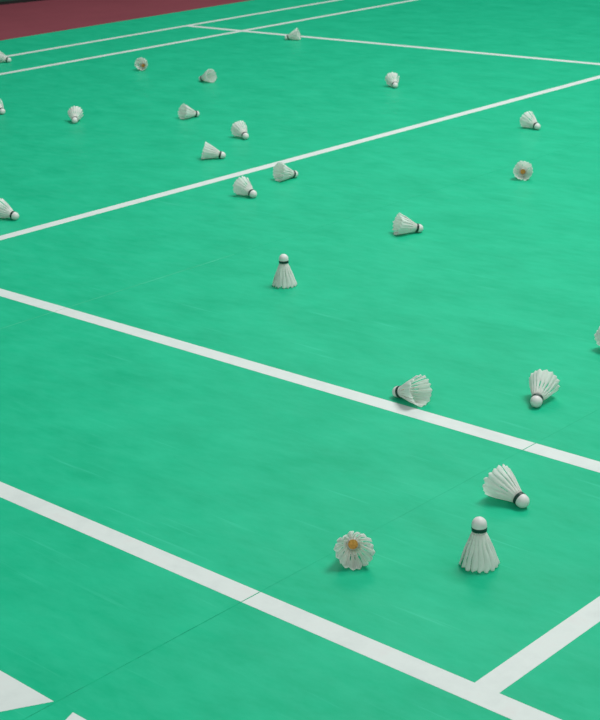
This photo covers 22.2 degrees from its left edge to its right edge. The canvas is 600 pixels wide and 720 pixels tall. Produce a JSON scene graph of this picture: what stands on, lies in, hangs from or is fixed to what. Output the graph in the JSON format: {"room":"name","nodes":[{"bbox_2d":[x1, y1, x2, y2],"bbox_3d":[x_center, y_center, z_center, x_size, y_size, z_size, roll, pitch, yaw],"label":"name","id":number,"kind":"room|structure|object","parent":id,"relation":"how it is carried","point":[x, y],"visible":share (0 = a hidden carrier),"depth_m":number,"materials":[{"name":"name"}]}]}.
{"room":"sports hall","nodes":[
{"label":"sports hall","id":0,"kind":"room"},
{"bbox_2d":[0,0,599,719],"bbox_3d":[3.441,-1.501,7.344,13.500,0.060,18.500,16,26,40],"label":"floor","id":1,"kind":"structure","parent":0,"point":[189,440],"depth_m":3.49,"materials":[{"name":"green rubber"}]},
{"bbox_2d":[0,99,4,113],"bbox_3d":[-1.293,-1.082,6.516,0.063,0.066,0.092,-8,21,-16],"label":"shuttlecock","id":2,"kind":"object","parent":1,"relation":"on","point":[2,110],"visible":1,"depth_m":6.49,"materials":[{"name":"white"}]},
{"bbox_2d":[0,51,10,61],"bbox_3d":[-1.538,-1.561,7.870,0.091,0.065,0.064,10,23,30],"label":"shuttlecock","id":3,"kind":"object","parent":1,"relation":"on","point":[3,58],"visible":1,"depth_m":7.87,"materials":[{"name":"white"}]},
{"bbox_2d":[0,198,18,219],"bbox_3d":[-0.918,-0.477,4.800,0.090,0.065,0.064,3,20,14],"label":"shuttlecock","id":4,"kind":"object","parent":1,"relation":"on","point":[7,212],"visible":1,"depth_m":4.78,"materials":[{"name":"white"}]},
{"bbox_2d":[68,106,82,122],"bbox_3d":[-0.914,-1.009,6.275,0.063,0.063,0.090,-9,21,-19],"label":"shuttlecock","id":5,"kind":"object","parent":1,"relation":"on","point":[74,116],"visible":1,"depth_m":6.27,"materials":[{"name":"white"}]},
{"bbox_2d":[134,57,147,70],"bbox_3d":[-0.782,-1.452,7.487,0.064,0.063,0.091,-7,20,-12],"label":"shuttlecock","id":6,"kind":"object","parent":1,"relation":"on","point":[138,62],"visible":1,"depth_m":7.49,"materials":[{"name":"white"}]},
{"bbox_2d":[178,104,199,119],"bbox_3d":[-0.460,-1.022,6.263,0.063,0.063,0.090,13,25,35],"label":"shuttlecock","id":7,"kind":"object","parent":1,"relation":"on","point":[184,112],"visible":1,"depth_m":6.26,"materials":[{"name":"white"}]},
{"bbox_2d":[199,69,216,82],"bbox_3d":[-0.425,-1.320,7.082,0.064,0.063,0.090,-14,23,-29],"label":"shuttlecock","id":8,"kind":"object","parent":1,"relation":"on","point":[205,77],"visible":1,"depth_m":7.08,"materials":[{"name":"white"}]},
{"bbox_2d":[201,142,225,158],"bbox_3d":[-0.317,-0.758,5.516,0.090,0.063,0.064,-7,20,-12],"label":"shuttlecock","id":9,"kind":"object","parent":1,"relation":"on","point":[209,151],"visible":1,"depth_m":5.50,"materials":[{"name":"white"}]},
{"bbox_2d":[231,120,248,138],"bbox_3d":[-0.214,-0.882,5.847,0.063,0.063,0.090,-18,25,-37],"label":"shuttlecock","id":10,"kind":"object","parent":1,"relation":"on","point":[242,133],"visible":1,"depth_m":5.84,"materials":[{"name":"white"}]},
{"bbox_2d":[233,176,256,197],"bbox_3d":[-0.181,-0.560,4.953,0.062,0.063,0.092,-10,21,-20],"label":"shuttlecock","id":11,"kind":"object","parent":1,"relation":"on","point":[238,186],"visible":1,"depth_m":4.95,"materials":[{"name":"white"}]},
{"bbox_2d":[272,254,296,288],"bbox_3d":[-0.042,-0.236,4.008,0.067,0.086,0.065,3,20,14],"label":"shuttlecock","id":12,"kind":"object","parent":1,"relation":"on","point":[284,277],"visible":1,"depth_m":3.99,"materials":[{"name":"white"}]},
{"bbox_2d":[273,162,297,181],"bbox_3d":[-0.053,-0.642,5.164,0.062,0.064,0.090,12,24,34],"label":"shuttlecock","id":13,"kind":"object","parent":1,"relation":"on","point":[279,168],"visible":1,"depth_m":5.16,"materials":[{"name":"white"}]},
{"bbox_2d":[284,28,300,39],"bbox_3d":[-0.037,-1.757,8.251,0.091,0.063,0.062,-4,20,-6],"label":"shuttlecock","id":14,"kind":"object","parent":1,"relation":"on","point":[295,34],"visible":1,"depth_m":8.26,"materials":[{"name":"white plastic"}]},
{"bbox_2d":[334,531,374,570],"bbox_3d":[0.079,0.303,2.535,0.065,0.063,0.090,-8,21,-17],"label":"shuttlecock","id":15,"kind":"object","parent":1,"relation":"on","point":[352,545],"visible":1,"depth_m":2.53,"materials":[{"name":"white plastic"}]},
{"bbox_2d":[385,72,398,87],"bbox_3d":[0.422,-1.241,6.773,0.063,0.063,0.091,-11,22,-23],"label":"shuttlecock","id":16,"kind":"object","parent":1,"relation":"on","point":[391,82],"visible":1,"depth_m":6.77,"materials":[{"name":"white plastic"}]},
{"bbox_2d":[392,213,422,234],"bbox_3d":[0.308,-0.402,4.458,0.091,0.065,0.064,-14,23,-29],"label":"shuttlecock","id":17,"kind":"object","parent":1,"relation":"on","point":[402,224],"visible":1,"depth_m":4.45,"materials":[{"name":"white plastic"}]},
{"bbox_2d":[392,374,431,406],"bbox_3d":[0.225,0.059,3.192,0.091,0.064,0.063,10,23,30],"label":"shuttlecock","id":18,"kind":"object","parent":1,"relation":"on","point":[421,396],"visible":1,"depth_m":3.20,"materials":[{"name":"white plastic"}]},
{"bbox_2d":[459,516,499,572],"bbox_3d":[0.294,0.296,2.498,0.064,0.086,0.067,-10,21,-21],"label":"shuttlecock","id":19,"kind":"object","parent":1,"relation":"on","point":[479,547],"visible":1,"depth_m":2.48,"materials":[{"name":"white plastic"}]},
{"bbox_2d":[482,464,529,507],"bbox_3d":[0.378,0.220,2.732,0.090,0.064,0.064,12,24,34],"label":"shuttlecock","id":20,"kind":"object","parent":1,"relation":"on","point":[498,477],"visible":1,"depth_m":2.72,"materials":[{"name":"white plastic"}]},
{"bbox_2d":[513,161,532,180],"bbox_3d":[0.727,-0.631,5.050,0.063,0.064,0.090,-5,20,-8],"label":"shuttlecock","id":21,"kind":"object","parent":1,"relation":"on","point":[523,171],"visible":1,"depth_m":5.05,"materials":[{"name":"white plastic"}]},
{"bbox_2d":[520,111,540,129],"bbox_3d":[0.871,-0.909,5.804,0.064,0.063,0.090,-6,20,-11],"label":"shuttlecock","id":22,"kind":"object","parent":1,"relation":"on","point":[524,121],"visible":1,"depth_m":5.80,"materials":[{"name":"white plastic"}]},
{"bbox_2d":[529,369,559,407],"bbox_3d":[0.491,0.055,3.177,0.064,0.064,0.089,14,25,38],"label":"shuttlecock","id":23,"kind":"object","parent":1,"relation":"on","point":[539,395],"visible":1,"depth_m":3.17,"materials":[{"name":"white plastic"}]},
{"bbox_2d":[594,326,599,345],"bbox_3d":[0.691,-0.047,3.437,0.063,0.063,0.091,2,20,12],"label":"shuttlecock","id":24,"kind":"object","parent":1,"relation":"on","point":[597,334],"visible":1,"depth_m":3.45,"materials":[{"name":"white plastic"}]},
{"bbox_3d":[-1.000,-3.920,10.608,4.382,2.602,15.845,16,26,40],"label":"wall","id":25,"kind":"structure","parent":0,"visible":0},
{"bbox_2d":[0,0,42,4],"bbox_3d":[-0.917,-2.688,10.993,16.379,0.020,0.012,-14,23,-29],"label":"baseboard","id":26,"kind":"structure","parent":25,"relation":"attached to","point":[12,1],"depth_m":10.40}
]}

